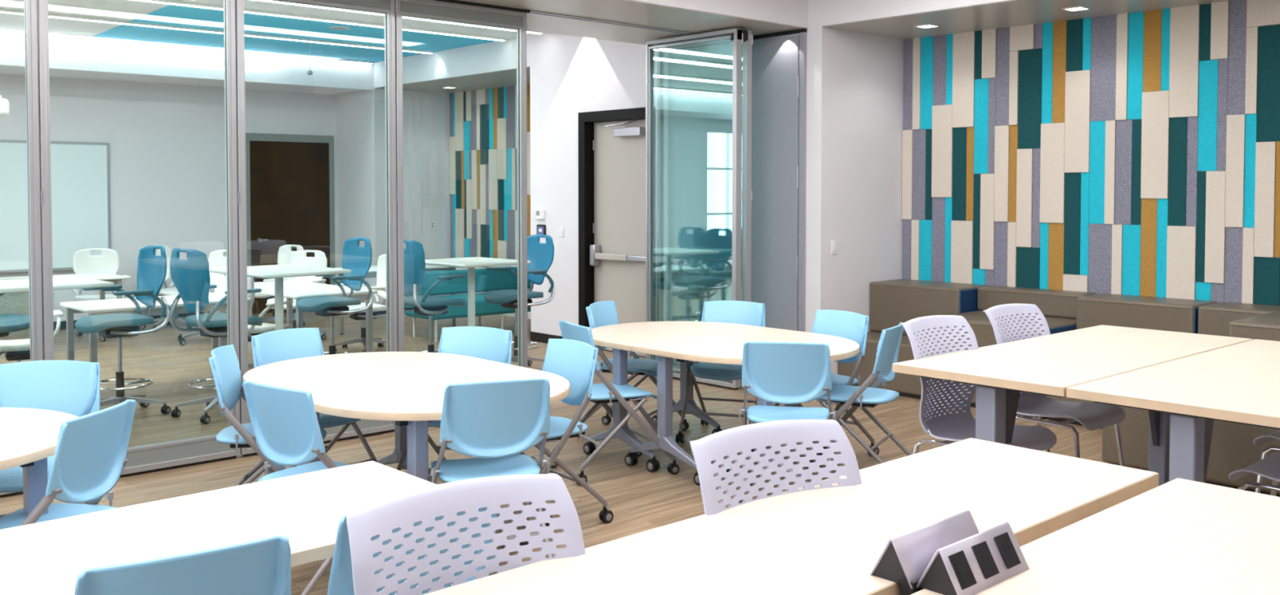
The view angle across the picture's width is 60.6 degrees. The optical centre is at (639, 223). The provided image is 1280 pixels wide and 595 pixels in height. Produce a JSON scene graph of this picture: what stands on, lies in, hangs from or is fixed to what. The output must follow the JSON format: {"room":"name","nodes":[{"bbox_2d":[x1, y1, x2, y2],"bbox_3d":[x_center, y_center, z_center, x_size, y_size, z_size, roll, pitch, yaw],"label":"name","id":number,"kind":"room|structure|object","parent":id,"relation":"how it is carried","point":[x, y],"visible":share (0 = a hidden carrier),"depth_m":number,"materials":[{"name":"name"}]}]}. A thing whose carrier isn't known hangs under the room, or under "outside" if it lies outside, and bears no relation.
{"room":"classroom","nodes":[
{"label":"classroom","id":0,"kind":"room"},
{"bbox_2d":[0,74,337,321],"bbox_3d":[-8.480,-0.368,11.386,11.453,3.316,0.140,-2,2,-42],"label":"wall","id":1,"kind":"structure","parent":0,"point":[166,142],"depth_m":13.58,"materials":[{"name":"white paint"}]},
{"bbox_2d":[0,139,111,273],"bbox_3d":[-7.285,-0.195,12.342,2.480,1.510,0.070,-2,2,-42],"label":"whiteboard","id":2,"kind":"object","parent":1,"relation":"attached to","point":[80,171],"visible":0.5,"depth_m":12.85,"materials":[{"name":"white metal"}]},
{"bbox_2d":[0,268,73,273],"bbox_3d":[-7.277,0.552,12.357,2.000,0.015,0.045,-2,2,-42],"label":"tray","id":3,"kind":"object","parent":2,"relation":"on","point":[2,270],"depth_m":12.52,"materials":[{"name":"silver metal"}]},
{"bbox_2d":[53,311,219,330],"bbox_3d":[-8.884,1.254,10.965,10.020,0.100,0.012,-2,2,-42],"label":"baseboard","id":4,"kind":"structure","parent":1,"relation":"attached to","point":[63,323],"depth_m":13.56,"materials":[{"name":"black rubber"}]},
{"bbox_2d":[249,140,329,314],"bbox_3d":[-4.699,0.040,14.739,1.120,2.280,0.095,-2,2,-42],"label":"door","id":5,"kind":"structure","parent":1,"relation":"in","point":[289,181],"depth_m":14.69,"materials":[{"name":"brown wood"}]},
{"bbox_2d":[245,133,335,284],"bbox_3d":[-4.700,-0.008,14.739,1.260,2.385,0.030,-2,2,-42],"label":"trim","id":6,"kind":"structure","parent":1,"relation":"attached to","point":[249,136],"depth_m":14.78,"materials":[{"name":"grey"}]},
{"bbox_2d":[0,32,373,95],"bbox_3d":[-8.039,-1.829,10.930,11.353,0.366,1.060,-2,2,-42],"label":"beam","id":7,"kind":"structure","parent":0,"point":[73,59],"depth_m":12.76,"materials":[{"name":"white paint"}]},
{"bbox_2d":[0,0,533,39],"bbox_3d":[-1.688,-1.872,4.903,12.800,0.100,19.000,-2,2,-42],"label":"ceiling","id":8,"kind":"structure","parent":0,"point":[122,10],"depth_m":10.48,"materials":[{"name":"paint"}]},
{"bbox_2d":[0,95,8,116],"bbox_3d":[-6.433,-1.523,10.582,0.520,0.956,0.435,-2,2,-42],"label":"projector","id":9,"kind":"object","parent":8,"relation":"hanging from","point":[4,103],"visible":1,"depth_m":10.61,"materials":[{"name":"white plastic"}]},
{"bbox_2d":[0,28,373,64],"bbox_3d":[-7.402,-1.987,10.708,10.600,0.036,0.060,-2,2,-42],"label":"recessed light","id":10,"kind":"object","parent":8,"relation":"in","point":[2,30],"visible":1,"depth_m":12.54,"materials":[{"name":"white plastic"}]},
{"bbox_2d":[0,8,433,53],"bbox_3d":[-6.417,-1.953,9.631,10.600,0.036,0.060,-2,2,-42],"label":"recessed light","id":11,"kind":"object","parent":8,"relation":"in","point":[2,10],"visible":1,"depth_m":11.22,"materials":[{"name":"white plastic"}]},
{"bbox_2d":[130,0,506,41],"bbox_3d":[-5.399,-1.917,8.503,10.580,0.036,0.060,-2,2,-42],"label":"recessed light","id":12,"kind":"object","parent":8,"relation":"in","point":[175,2],"visible":1,"depth_m":10.58,"materials":[{"name":"white plastic"}]},
{"bbox_2d":[253,0,542,34],"bbox_3d":[-4.931,-1.901,7.969,10.550,0.036,0.060,-2,2,-42],"label":"recessed light","id":13,"kind":"object","parent":8,"relation":"in","point":[267,1],"visible":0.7,"depth_m":10.25,"materials":[{"name":"white plastic"}]},
{"bbox_2d":[92,4,497,62],"bbox_3d":[-3.819,-2.044,12.058,3.573,0.005,2.940,-2,2,-42],"label":"ceiling","id":14,"kind":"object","parent":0,"point":[171,15],"visible":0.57,"depth_m":11.89,"materials":[{"name":"teal paint"}]},
{"bbox_2d":[336,88,450,305],"bbox_3d":[-3.418,-0.488,15.198,1.167,3.316,1.060,-2,2,-42],"label":"wall","id":15,"kind":"structure","parent":0,"point":[360,116],"depth_m":14.85,"materials":[{"name":"white paint"}]},
{"bbox_2d":[373,35,529,88],"bbox_3d":[-1.910,-1.925,13.502,1.167,0.336,3.410,-2,2,-42],"label":"wall","id":16,"kind":"structure","parent":0,"point":[498,55],"depth_m":12.88,"materials":[{"name":"white paint"}]},
{"bbox_2d":[376,66,529,93],"bbox_3d":[-1.907,-1.755,13.511,1.157,0.006,3.410,-2,2,-42],"label":"ceiling","id":17,"kind":"structure","parent":0,"point":[503,78],"depth_m":13.63,"materials":[{"name":"paint"}]},
{"bbox_2d":[0,311,1106,594],"bbox_3d":[-1.688,1.542,5.011,12.800,0.100,19.000,-2,2,-42],"label":"floor","id":18,"kind":"structure","parent":0,"point":[639,500],"depth_m":7.32,"materials":[{"name":"brown wood"}]},
{"bbox_2d":[0,293,29,337],"bbox_3d":[-4.708,0.785,7.920,0.649,1.230,0.662,1,2,18],"label":"stool","id":19,"kind":"object","parent":18,"relation":"on","point":[9,322],"visible":0.3,"depth_m":7.92,"materials":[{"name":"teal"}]},
{"bbox_2d":[0,0,43,497],"bbox_3d":[-3.673,-0.007,5.595,1.088,2.953,0.077,-2,2,-42],"label":"frame","id":20,"kind":"object","parent":18,"relation":"on","point":[29,6],"visible":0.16,"depth_m":5.92,"materials":[{"name":"silver metal"}]},
{"bbox_2d":[0,277,63,362],"bbox_3d":[-4.862,0.890,8.556,0.663,0.980,0.649,-1,2,-32],"label":"chair","id":21,"kind":"object","parent":18,"relation":"on","point":[17,303],"visible":0.45,"depth_m":8.33,"materials":[{"name":"beige plastic"}]},
{"bbox_2d":[0,407,77,516],"bbox_3d":[-2.635,1.153,4.025,1.246,0.740,1.227,-2,2,-42],"label":"conference table","id":22,"kind":"object","parent":18,"relation":"on","point":[28,436],"visible":0.41,"depth_m":3.96,"materials":[{"name":"white laminate"}]},
{"bbox_2d":[0,360,100,517],"bbox_3d":[-2.613,1.061,4.676,0.527,0.883,0.637,0,2,-7],"label":"chair","id":23,"kind":"object","parent":18,"relation":"on","point":[66,386],"visible":0.48,"depth_m":4.88,"materials":[{"name":"blue plastic"}]},
{"bbox_2d":[0,276,114,293],"bbox_3d":[-4.085,0.906,7.435,0.740,1.020,0.740,2,3,45],"label":"bar table","id":24,"kind":"object","parent":18,"relation":"on","point":[62,282],"visible":0.18,"depth_m":7.31,"materials":[{"name":"white laminate"}]},
{"bbox_2d":[0,272,126,346],"bbox_3d":[-6.078,0.924,11.279,1.300,0.740,0.700,-2,2,-42],"label":"table","id":25,"kind":"object","parent":18,"relation":"on","point":[116,279],"visible":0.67,"depth_m":11.45,"materials":[{"name":"white laminate"}]},
{"bbox_2d":[0,399,137,529],"bbox_3d":[-2.125,1.087,3.879,0.637,0.883,0.527,0,2,6],"label":"chair","id":26,"kind":"object","parent":18,"relation":"on","point":[89,460],"visible":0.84,"depth_m":3.82,"materials":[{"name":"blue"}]},
{"bbox_2d":[71,248,132,341],"bbox_3d":[-5.990,0.777,12.139,0.663,0.980,0.649,-1,2,-32],"label":"chair","id":27,"kind":"object","parent":18,"relation":"on","point":[108,262],"visible":0.36,"depth_m":12.35,"materials":[{"name":"white plastic"}]},
{"bbox_2d":[74,245,170,413],"bbox_3d":[-3.807,0.784,7.956,0.662,1.230,0.649,2,2,43],"label":"stool","id":28,"kind":"object","parent":18,"relation":"on","point":[152,268],"visible":0.84,"depth_m":7.99,"materials":[{"name":"teal plastic"}]},
{"bbox_2d":[36,0,239,477],"bbox_3d":[-2.870,-0.030,6.328,1.083,2.953,0.077,-2,2,-42],"label":"frame","id":29,"kind":"object","parent":18,"relation":"on","point":[153,457],"visible":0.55,"depth_m":6.48,"materials":[{"name":"silver metal"}]},
{"bbox_2d":[59,293,251,377],"bbox_3d":[-3.958,0.997,8.991,1.280,0.740,0.720,-2,2,-42],"label":"table","id":30,"kind":"object","parent":18,"relation":"on","point":[126,305],"visible":0.34,"depth_m":8.75,"materials":[{"name":"white laminate"}]},
{"bbox_2d":[137,244,191,332],"bbox_3d":[-5.544,0.751,12.956,0.649,0.980,0.663,1,2,28],"label":"chair","id":31,"kind":"object","parent":18,"relation":"on","point":[171,291],"visible":0.31,"depth_m":13.02,"materials":[{"name":"white plastic"}]},
{"bbox_2d":[74,534,291,594],"bbox_3d":[-1.096,1.129,2.542,0.527,0.883,0.637,-1,2,-34],"label":"chair","id":32,"kind":"object","parent":18,"relation":"on","point":[260,566],"visible":1,"depth_m":2.34,"materials":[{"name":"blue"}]},
{"bbox_2d":[177,249,226,345],"bbox_3d":[-4.708,0.786,11.838,0.663,0.980,0.649,1,2,28],"label":"chair","id":33,"kind":"object","parent":18,"relation":"on","point":[216,259],"visible":0.11,"depth_m":12.13,"materials":[{"name":"white plastic"}]},
{"bbox_2d":[168,248,263,423],"bbox_3d":[-3.054,0.782,8.025,0.662,1.230,0.649,1,2,36],"label":"stool","id":34,"kind":"object","parent":18,"relation":"on","point":[190,277],"visible":0.77,"depth_m":7.78,"materials":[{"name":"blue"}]},
{"bbox_2d":[0,460,436,594],"bbox_3d":[-1.334,1.192,2.811,1.833,0.740,0.709,-2,2,-42],"label":"rectangular table","id":35,"kind":"object","parent":18,"relation":"on","point":[46,557],"visible":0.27,"depth_m":2.96,"materials":[{"name":"white laminate"}]},
{"bbox_2d":[213,273,293,369],"bbox_3d":[-3.343,0.858,9.587,0.663,0.980,0.649,1,2,28],"label":"chair","id":36,"kind":"object","parent":18,"relation":"on","point":[220,279],"visible":0.26,"depth_m":9.35,"materials":[{"name":"white plastic"}]},
{"bbox_2d":[208,344,326,486],"bbox_3d":[-1.789,1.041,5.330,0.637,0.883,0.527,0,2,-8],"label":"chair","id":37,"kind":"object","parent":18,"relation":"on","point":[224,362],"visible":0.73,"depth_m":5.25,"materials":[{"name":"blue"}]},
{"bbox_2d":[254,244,305,326],"bbox_3d":[-4.347,0.750,12.982,0.663,0.980,0.649,1,2,33],"label":"chair","id":38,"kind":"object","parent":18,"relation":"on","point":[284,254],"visible":0.16,"depth_m":13.25,"materials":[{"name":"white plastic"}]},
{"bbox_2d":[208,263,351,330],"bbox_3d":[-2.854,0.867,8.668,0.950,1.020,0.740,2,3,44],"label":"bar table","id":39,"kind":"object","parent":18,"relation":"on","point":[277,272],"visible":0.37,"depth_m":8.62,"materials":[{"name":"white laminate"}]},
{"bbox_2d":[262,249,327,339],"bbox_3d":[-3.723,0.788,11.785,0.663,0.980,0.649,1,2,18],"label":"chair","id":40,"kind":"object","parent":18,"relation":"on","point":[299,257],"visible":0.24,"depth_m":12.03,"materials":[{"name":"white plastic"}]},
{"bbox_2d":[242,381,349,594],"bbox_3d":[-1.291,1.067,4.507,0.527,0.883,0.637,1,2,37],"label":"chair","id":41,"kind":"object","parent":18,"relation":"on","point":[286,429],"visible":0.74,"depth_m":4.30,"materials":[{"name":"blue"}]},
{"bbox_2d":[222,280,377,352],"bbox_3d":[-3.211,0.959,10.174,1.600,0.740,0.800,2,3,45],"label":"table","id":42,"kind":"object","parent":18,"relation":"on","point":[292,289],"visible":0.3,"depth_m":9.88,"materials":[{"name":"white laminate"}]},
{"bbox_2d":[251,327,377,466],"bbox_3d":[-1.745,1.024,5.858,0.637,0.883,0.527,1,2,37],"label":"chair","id":43,"kind":"object","parent":18,"relation":"on","point":[274,346],"visible":0.41,"depth_m":5.96,"materials":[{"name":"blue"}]},
{"bbox_2d":[235,0,397,456],"bbox_3d":[-2.067,-0.054,7.061,1.088,2.953,0.077,-2,2,-42],"label":"frame","id":44,"kind":"object","parent":18,"relation":"on","point":[367,427],"visible":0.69,"depth_m":7.23,"materials":[{"name":"silver metal"}]},
{"bbox_2d":[295,237,373,354],"bbox_3d":[-2.636,0.742,9.298,0.649,1.230,0.662,-2,3,-44],"label":"stool","id":45,"kind":"object","parent":18,"relation":"on","point":[357,259],"visible":0.67,"depth_m":9.33,"materials":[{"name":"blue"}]},
{"bbox_2d":[333,253,386,352],"bbox_3d":[-2.830,0.809,11.130,0.649,0.980,0.663,-1,2,-34],"label":"chair","id":46,"kind":"object","parent":18,"relation":"on","point":[380,286],"visible":0.52,"depth_m":11.13,"materials":[{"name":"white plastic"}]},
{"bbox_2d":[243,351,494,481],"bbox_3d":[-1.454,1.102,5.652,1.227,0.740,0.966,-2,2,-42],"label":"conference table","id":47,"kind":"object","parent":18,"relation":"on","point":[331,368],"visible":0.34,"depth_m":5.66,"materials":[{"name":"beige laminate"}]},
{"bbox_2d":[334,264,455,337],"bbox_3d":[-2.796,0.871,12.652,1.300,0.760,0.600,-2,2,-42],"label":"table","id":48,"kind":"object","parent":18,"relation":"on","point":[372,272],"visible":0.18,"depth_m":12.43,"materials":[{"name":"white laminate"}]},
{"bbox_2d":[327,507,497,594],"bbox_3d":[-0.684,1.117,2.913,0.527,0.883,0.637,-1,2,-37],"label":"chair","id":49,"kind":"object","parent":18,"relation":"on","point":[340,580],"visible":0.19,"depth_m":2.65,"materials":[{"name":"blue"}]},
{"bbox_2d":[288,361,569,526],"bbox_3d":[-0.887,1.122,5.032,1.227,0.740,1.246,-2,2,-42],"label":"conference table","id":50,"kind":"object","parent":18,"relation":"on","point":[413,400],"visible":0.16,"depth_m":4.85,"materials":[{"name":"white laminate"}]},
{"bbox_2d":[404,240,466,352],"bbox_3d":[-1.774,0.739,9.381,0.663,1.230,0.649,2,2,42],"label":"stool","id":51,"kind":"object","parent":18,"relation":"on","point":[427,304],"visible":0.46,"depth_m":9.12,"materials":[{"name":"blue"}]},
{"bbox_2d":[396,326,512,471],"bbox_3d":[-0.982,1.023,5.887,0.527,0.883,0.637,1,2,18],"label":"chair","id":52,"kind":"object","parent":18,"relation":"on","point":[491,344],"visible":0.43,"depth_m":6.09,"materials":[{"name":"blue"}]},
{"bbox_2d":[395,0,527,368],"bbox_3d":[-1.261,-0.077,7.798,1.093,2.953,0.077,-2,2,-42],"label":"frame","id":53,"kind":"object","parent":18,"relation":"on","point":[424,9],"visible":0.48,"depth_m":7.86,"materials":[{"name":"silver metal"}]},
{"bbox_2d":[346,473,585,594],"bbox_3d":[-0.207,1.051,1.953,0.522,1.076,0.582,-1,2,-37],"label":"chair","id":54,"kind":"object","parent":18,"relation":"on","point":[401,511],"visible":0.84,"depth_m":2.10,"materials":[{"name":"grey plastic"}]},
{"bbox_2d":[404,266,530,342],"bbox_3d":[-1.722,0.893,12.591,1.900,0.720,0.620,-2,2,-40],"label":"upholstered bench","id":55,"kind":"object","parent":18,"relation":"on","point":[486,281],"visible":0.32,"depth_m":12.41,"materials":[{"name":"teal fabric"}]},
{"bbox_2d":[404,289,530,319],"bbox_3d":[-1.716,0.913,12.584,1.900,0.200,0.600,-2,2,-40],"label":"cushion","id":56,"kind":"object","parent":55,"relation":"on","point":[482,308],"depth_m":12.18,"materials":[{"name":"teal fabric"}]},
{"bbox_2d":[425,257,530,326],"bbox_3d":[-1.492,0.834,9.696,0.780,1.020,0.720,2,3,45],"label":"bar table","id":57,"kind":"object","parent":18,"relation":"on","point":[471,263],"visible":0.41,"depth_m":9.65,"materials":[{"name":"white laminate"}]},
{"bbox_2d":[427,377,553,558],"bbox_3d":[-0.655,1.062,4.650,0.527,0.883,0.637,-1,2,-20],"label":"chair","id":58,"kind":"object","parent":18,"relation":"on","point":[494,422],"visible":0.9,"depth_m":4.45,"materials":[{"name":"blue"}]},
{"bbox_2d":[484,234,554,368],"bbox_3d":[-1.136,0.722,9.925,0.649,1.230,0.662,-2,2,-40],"label":"stool","id":59,"kind":"object","parent":18,"relation":"on","point":[540,255],"visible":0.59,"depth_m":9.97,"materials":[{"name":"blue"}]},
{"bbox_2d":[506,338,613,535],"bbox_3d":[-0.526,1.038,5.415,0.637,0.883,0.527,-1,2,-37],"label":"chair","id":60,"kind":"object","parent":18,"relation":"on","point":[575,361],"visible":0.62,"depth_m":5.42,"materials":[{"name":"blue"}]},
{"bbox_2d":[548,320,679,484],"bbox_3d":[-0.169,1.006,6.422,0.637,0.883,0.527,-1,2,-26],"label":"chair","id":61,"kind":"object","parent":18,"relation":"on","point":[602,393],"visible":0.52,"depth_m":6.25,"materials":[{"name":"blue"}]},
{"bbox_2d":[577,300,688,437],"bbox_3d":[-0.053,0.976,7.372,0.637,0.883,0.527,1,2,23],"label":"chair","id":62,"kind":"object","parent":18,"relation":"on","point":[601,313],"visible":0.65,"depth_m":7.38,"materials":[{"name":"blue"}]},
{"bbox_2d":[582,320,768,471],"bbox_3d":[0.163,1.057,7.069,1.227,0.740,0.966,-2,2,-42],"label":"conference table","id":63,"kind":"object","parent":18,"relation":"on","point":[621,337],"visible":0.66,"depth_m":6.88,"materials":[{"name":"beige laminate"}]},
{"bbox_2d":[645,28,747,389],"bbox_3d":[0.470,-0.127,9.375,0.144,2.953,1.096,-2,2,-42],"label":"frame","id":64,"kind":"object","parent":18,"relation":"on","point":[738,36],"visible":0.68,"depth_m":9.09,"materials":[{"name":"silver metal"}]},
{"bbox_2d":[655,30,753,386],"bbox_3d":[0.535,-0.129,9.434,0.077,2.953,1.096,-2,2,-42],"label":"frame","id":65,"kind":"object","parent":18,"relation":"on","point":[747,46],"visible":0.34,"depth_m":9.10,"materials":[{"name":"silver metal"}]},
{"bbox_2d":[675,300,765,443],"bbox_3d":[0.575,0.978,7.310,0.527,0.883,0.637,1,2,18],"label":"chair","id":66,"kind":"object","parent":18,"relation":"on","point":[745,313],"visible":0.48,"depth_m":7.44,"materials":[{"name":"blue plastic"}]},
{"bbox_2d":[624,327,859,485],"bbox_3d":[0.730,1.077,6.449,1.227,0.740,1.246,-2,2,-42],"label":"conference table","id":67,"kind":"object","parent":18,"relation":"on","point":[727,348],"visible":0.38,"depth_m":6.29,"materials":[{"name":"beige laminate"}]},
{"bbox_2d":[689,419,862,515],"bbox_3d":[0.439,1.034,2.485,0.522,1.076,0.582,-1,2,-33],"label":"chair","id":68,"kind":"object","parent":18,"relation":"on","point":[757,436],"visible":0.44,"depth_m":2.65,"materials":[{"name":"grey plastic"}]},
{"bbox_2d":[737,341,836,502],"bbox_3d":[0.781,1.027,5.769,0.527,0.883,0.637,0,2,11],"label":"chair","id":69,"kind":"object","parent":18,"relation":"on","point":[776,372],"visible":0.88,"depth_m":5.55,"materials":[{"name":"blue plastic"}]},
{"bbox_2d":[422,437,1159,594],"bbox_3d":[0.445,1.118,2.403,1.953,0.914,0.547,-2,2,-42],"label":"table","id":70,"kind":"object","parent":18,"relation":"on","point":[830,540],"visible":0.91,"depth_m":2.38,"materials":[{"name":"white laminate"}]},
{"bbox_2d":[751,310,879,469],"bbox_3d":[1.087,0.996,6.760,0.637,0.883,0.527,-1,2,-38],"label":"chair","id":71,"kind":"object","parent":18,"relation":"on","point":[851,326],"visible":0.45,"depth_m":6.81,"materials":[{"name":"blue plastic"}]},
{"bbox_2d":[792,322,911,464],"bbox_3d":[1.231,1.009,6.320,0.637,0.883,0.527,1,2,28],"label":"chair","id":72,"kind":"object","parent":18,"relation":"on","point":[863,396],"visible":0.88,"depth_m":6.16,"materials":[{"name":"blue plastic"}]},
{"bbox_2d":[838,331,932,399],"bbox_3d":[2.285,1.149,9.144,0.922,0.425,0.885,-2,2,-42],"label":"seat block","id":73,"kind":"object","parent":18,"relation":"on","point":[908,385],"visible":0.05,"depth_m":8.81,"materials":[{"name":"brown fabric"}]},
{"bbox_2d":[869,279,987,337],"bbox_3d":[2.446,0.718,9.281,0.482,0.428,0.880,-2,2,-42],"label":"block","id":74,"kind":"object","parent":73,"relation":"on","point":[891,302],"visible":0.49,"depth_m":9.15,"materials":[{"name":"brown fabric"}]},
{"bbox_2d":[900,315,1057,454],"bbox_3d":[1.477,0.962,4.777,0.522,1.076,0.582,-2,2,-40],"label":"chair","id":75,"kind":"object","parent":18,"relation":"on","point":[953,427],"visible":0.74,"depth_m":4.88,"materials":[{"name":"grey plastic"}]},
{"bbox_2d":[932,310,1075,418],"bbox_3d":[2.908,1.053,8.475,0.902,0.660,0.932,-2,2,-42],"label":"seat block","id":76,"kind":"object","parent":18,"relation":"on","point":[979,322],"visible":0.11,"depth_m":8.20,"materials":[{"name":"brown fabric"}]},
{"bbox_2d":[977,285,1097,319],"bbox_3d":[3.141,0.619,8.695,0.242,0.193,0.902,-2,2,-42],"label":"block","id":77,"kind":"object","parent":76,"relation":"on","point":[1051,303],"visible":0.59,"depth_m":8.58,"materials":[{"name":"brown fabric"}]},
{"bbox_2d":[982,303,1125,466],"bbox_3d":[1.999,0.946,5.287,0.522,1.076,0.582,-2,2,-40],"label":"chair","id":78,"kind":"object","parent":18,"relation":"on","point":[1093,416],"visible":0.43,"depth_m":5.34,"materials":[{"name":"grey plastic"}]},
{"bbox_2d":[892,324,1252,485],"bbox_3d":[2.043,1.035,5.026,1.953,0.914,0.757,-2,2,-42],"label":"table","id":79,"kind":"object","parent":18,"relation":"on","point":[1048,365],"visible":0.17,"depth_m":4.73,"materials":[{"name":"beige laminate"}]},
{"bbox_2d":[1045,395,1102,429],"bbox_3d":[3.503,1.191,7.813,0.922,0.425,0.845,-2,2,-42],"label":"seat block","id":80,"kind":"object","parent":18,"relation":"on","point":[1064,398],"visible":0.02,"depth_m":7.69,"materials":[{"name":"brown fabric"}]},
{"bbox_2d":[1045,395,1097,419],"bbox_3d":[3.504,1.176,7.813,0.920,0.395,0.845,-2,2,-42],"label":"seat","id":81,"kind":"object","parent":80,"relation":"on","point":[1064,399],"depth_m":7.69,"materials":[{"name":"grey plastic"}]},
{"bbox_2d":[1075,293,1216,333],"bbox_3d":[3.677,0.760,7.965,0.442,0.428,0.845,-2,2,-42],"label":"bench","id":82,"kind":"object","parent":80,"relation":"on","point":[1170,314],"visible":0.38,"depth_m":7.81,"materials":[{"name":"brown fabric"}]},
{"bbox_2d":[910,478,1279,594],"bbox_3d":[0.834,1.132,1.951,1.958,0.914,0.547,-2,2,-42],"label":"table","id":83,"kind":"object","parent":18,"relation":"on","point":[1178,536],"visible":0.89,"depth_m":2.23,"materials":[{"name":"white laminate"}]},
{"bbox_2d":[869,510,1029,594],"bbox_3d":[0.602,0.654,2.111,0.272,0.132,0.190,-2,2,-42],"label":"outlet box","id":84,"kind":"object","parent":83,"relation":"on","point":[948,556],"visible":1,"depth_m":2.06,"materials":[{"name":"grey metal"}]},
{"bbox_2d":[869,510,979,588],"bbox_3d":[0.570,0.628,2.145,0.272,0.084,0.095,-2,2,-42],"label":"hood","id":85,"kind":"object","parent":84,"relation":"attached to","point":[904,558],"depth_m":2.08,"materials":[{"name":"grey metal"}]},
{"bbox_2d":[916,521,1029,594],"bbox_3d":[0.633,0.630,2.074,0.245,0.084,0.095,-2,2,-42],"label":"hood","id":86,"kind":"object","parent":84,"relation":"attached to","point":[972,565],"depth_m":2.03,"materials":[{"name":"plastic"}]},
{"bbox_2d":[1066,339,1279,483],"bbox_3d":[2.559,1.053,4.461,1.953,0.914,0.757,-2,2,-42],"label":"table","id":87,"kind":"object","parent":18,"relation":"on","point":[1239,383],"visible":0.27,"depth_m":3.99,"materials":[{"name":"beige laminate"}]},
{"bbox_2d":[1102,405,1279,497],"bbox_3d":[3.647,1.241,6.235,0.996,0.425,1.620,-2,2,-42],"label":"seat block","id":88,"kind":"object","parent":18,"relation":"on","point":[1232,449],"visible":0.28,"depth_m":6.02,"materials":[{"name":"brown fabric"}]},
{"bbox_2d":[1228,311,1279,341],"bbox_3d":[4.234,0.807,6.456,0.768,0.428,1.175,-2,2,-42],"label":"block","id":89,"kind":"object","parent":88,"relation":"on","point":[1266,326],"visible":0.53,"depth_m":6.55,"materials":[{"name":"brown fabric"}]},
{"bbox_2d":[1228,451,1279,496],"bbox_3d":[2.523,0.985,4.046,0.522,1.076,0.582,-2,2,-42],"label":"chair","id":90,"kind":"object","parent":18,"relation":"on","point":[1268,467],"visible":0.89,"depth_m":4.12,"materials":[{"name":"silver metal"}]},
{"bbox_2d":[1253,429,1279,493],"bbox_3d":[2.930,0.967,4.608,0.522,1.076,0.582,-2,2,-42],"label":"chair","id":91,"kind":"object","parent":18,"relation":"on","point":[1260,440],"visible":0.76,"depth_m":4.64,"materials":[{"name":"silver metal"}]},
{"bbox_3d":[4.347,1.220,6.891,0.920,0.425,1.645,-2,2,-42],"label":"seat block","id":92,"kind":"object","parent":18,"relation":"on","visible":0},
{"bbox_2d":[1197,302,1279,336],"bbox_3d":[4.492,0.788,7.074,0.442,0.428,1.540,-2,2,-42],"label":"block","id":93,"kind":"object","parent":92,"relation":"on","point":[1214,319],"visible":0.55,"depth_m":7.39,"materials":[{"name":"brown fabric"}]},
{"bbox_2d":[457,0,807,44],"bbox_3d":[-3.361,-1.512,5.821,11.353,0.006,1.645,-2,2,-42],"label":"ceiling","id":94,"kind":"structure","parent":0,"point":[627,11],"depth_m":8.57,"materials":[{"name":"paint"}]},
{"bbox_2d":[529,0,903,374],"bbox_3d":[0.578,-0.350,10.829,1.167,3.316,3.965,-2,2,-42],"label":"wall","id":95,"kind":"structure","parent":0,"point":[855,81],"depth_m":9.57,"materials":[{"name":"white paint"}]},
{"bbox_2d":[529,331,562,343],"bbox_3d":[-0.915,1.233,11.639,0.012,0.100,0.830,-2,2,-42],"label":"baseboard","id":96,"kind":"structure","parent":95,"relation":"attached to","point":[534,336],"depth_m":11.79,"materials":[{"name":"black rubber"}]},
{"bbox_2d":[577,106,655,359],"bbox_3d":[-0.126,0.088,10.922,0.265,2.435,1.220,-2,2,-42],"label":"trim","id":97,"kind":"structure","parent":95,"relation":"attached to","point":[586,121],"depth_m":11.23,"materials":[{"name":"black metal"}]},
{"bbox_2d":[589,119,645,356],"bbox_3d":[-0.172,0.135,10.885,0.194,2.322,1.018,-2,2,-42],"label":"door","id":98,"kind":"structure","parent":95,"relation":"in","point":[617,255],"depth_m":10.97,"materials":[{"name":"grey paint"}]},
{"bbox_2d":[667,28,807,364],"bbox_3d":[0.817,-0.152,9.675,0.042,2.952,1.620,-2,2,-42],"label":"panel","id":99,"kind":"object","parent":95,"relation":"attached to","point":[700,81],"visible":0.59,"depth_m":9.67,"materials":[{"name":"grey glass"}]},
{"bbox_2d":[630,0,1010,27],"bbox_3d":[0.600,-1.573,2.349,12.520,0.336,12.130,-2,2,-42],"label":"wall","id":100,"kind":"structure","parent":0,"point":[788,12],"depth_m":8.55,"materials":[{"name":"white paint"}]},
{"bbox_2d":[434,0,530,13],"bbox_3d":[-4.201,-1.475,5.071,9.100,0.019,0.090,-2,2,-42],"label":"trim","id":101,"kind":"structure","parent":100,"relation":"attached to","point":[526,11],"depth_m":7.84,"materials":[{"name":"black"}]},
{"bbox_2d":[527,10,697,35],"bbox_3d":[-0.031,-1.601,8.881,2.200,0.008,0.100,-2,2,-42],"label":"trim","id":102,"kind":"structure","parent":100,"relation":"attached to","point":[533,12],"depth_m":8.68,"materials":[{"name":"silver metal"}]},
{"bbox_2d":[450,24,1279,319],"bbox_3d":[2.992,-0.298,9.165,0.150,3.316,18.900,-2,2,-42],"label":"wall","id":103,"kind":"structure","parent":0,"point":[456,268],"depth_m":9.34,"materials":[{"name":"white paint"}]},
{"bbox_2d":[448,84,530,259],"bbox_3d":[-1.489,-0.628,13.929,0.026,2.273,3.388,-2,2,-42],"label":"covering","id":104,"kind":"object","parent":103,"relation":"attached to","point":[482,149],"visible":0.35,"depth_m":14.53,"materials":[{"name":"multicoloured fabric"}]},
{"bbox_2d":[902,0,1279,306],"bbox_3d":[4.742,-0.412,7.116,0.026,2.273,7.118,-2,2,-42],"label":"covering","id":105,"kind":"object","parent":103,"relation":"attached to","point":[1086,72],"visible":0.85,"depth_m":8.40,"materials":[{"name":"multicoloured fabric"}]},
{"bbox_2d":[822,0,1238,39],"bbox_3d":[5.402,-1.502,5.520,1.157,0.006,10.325,-2,2,-42],"label":"ceiling","id":106,"kind":"structure","parent":0,"point":[1012,13],"depth_m":8.33,"materials":[{"name":"paint"}]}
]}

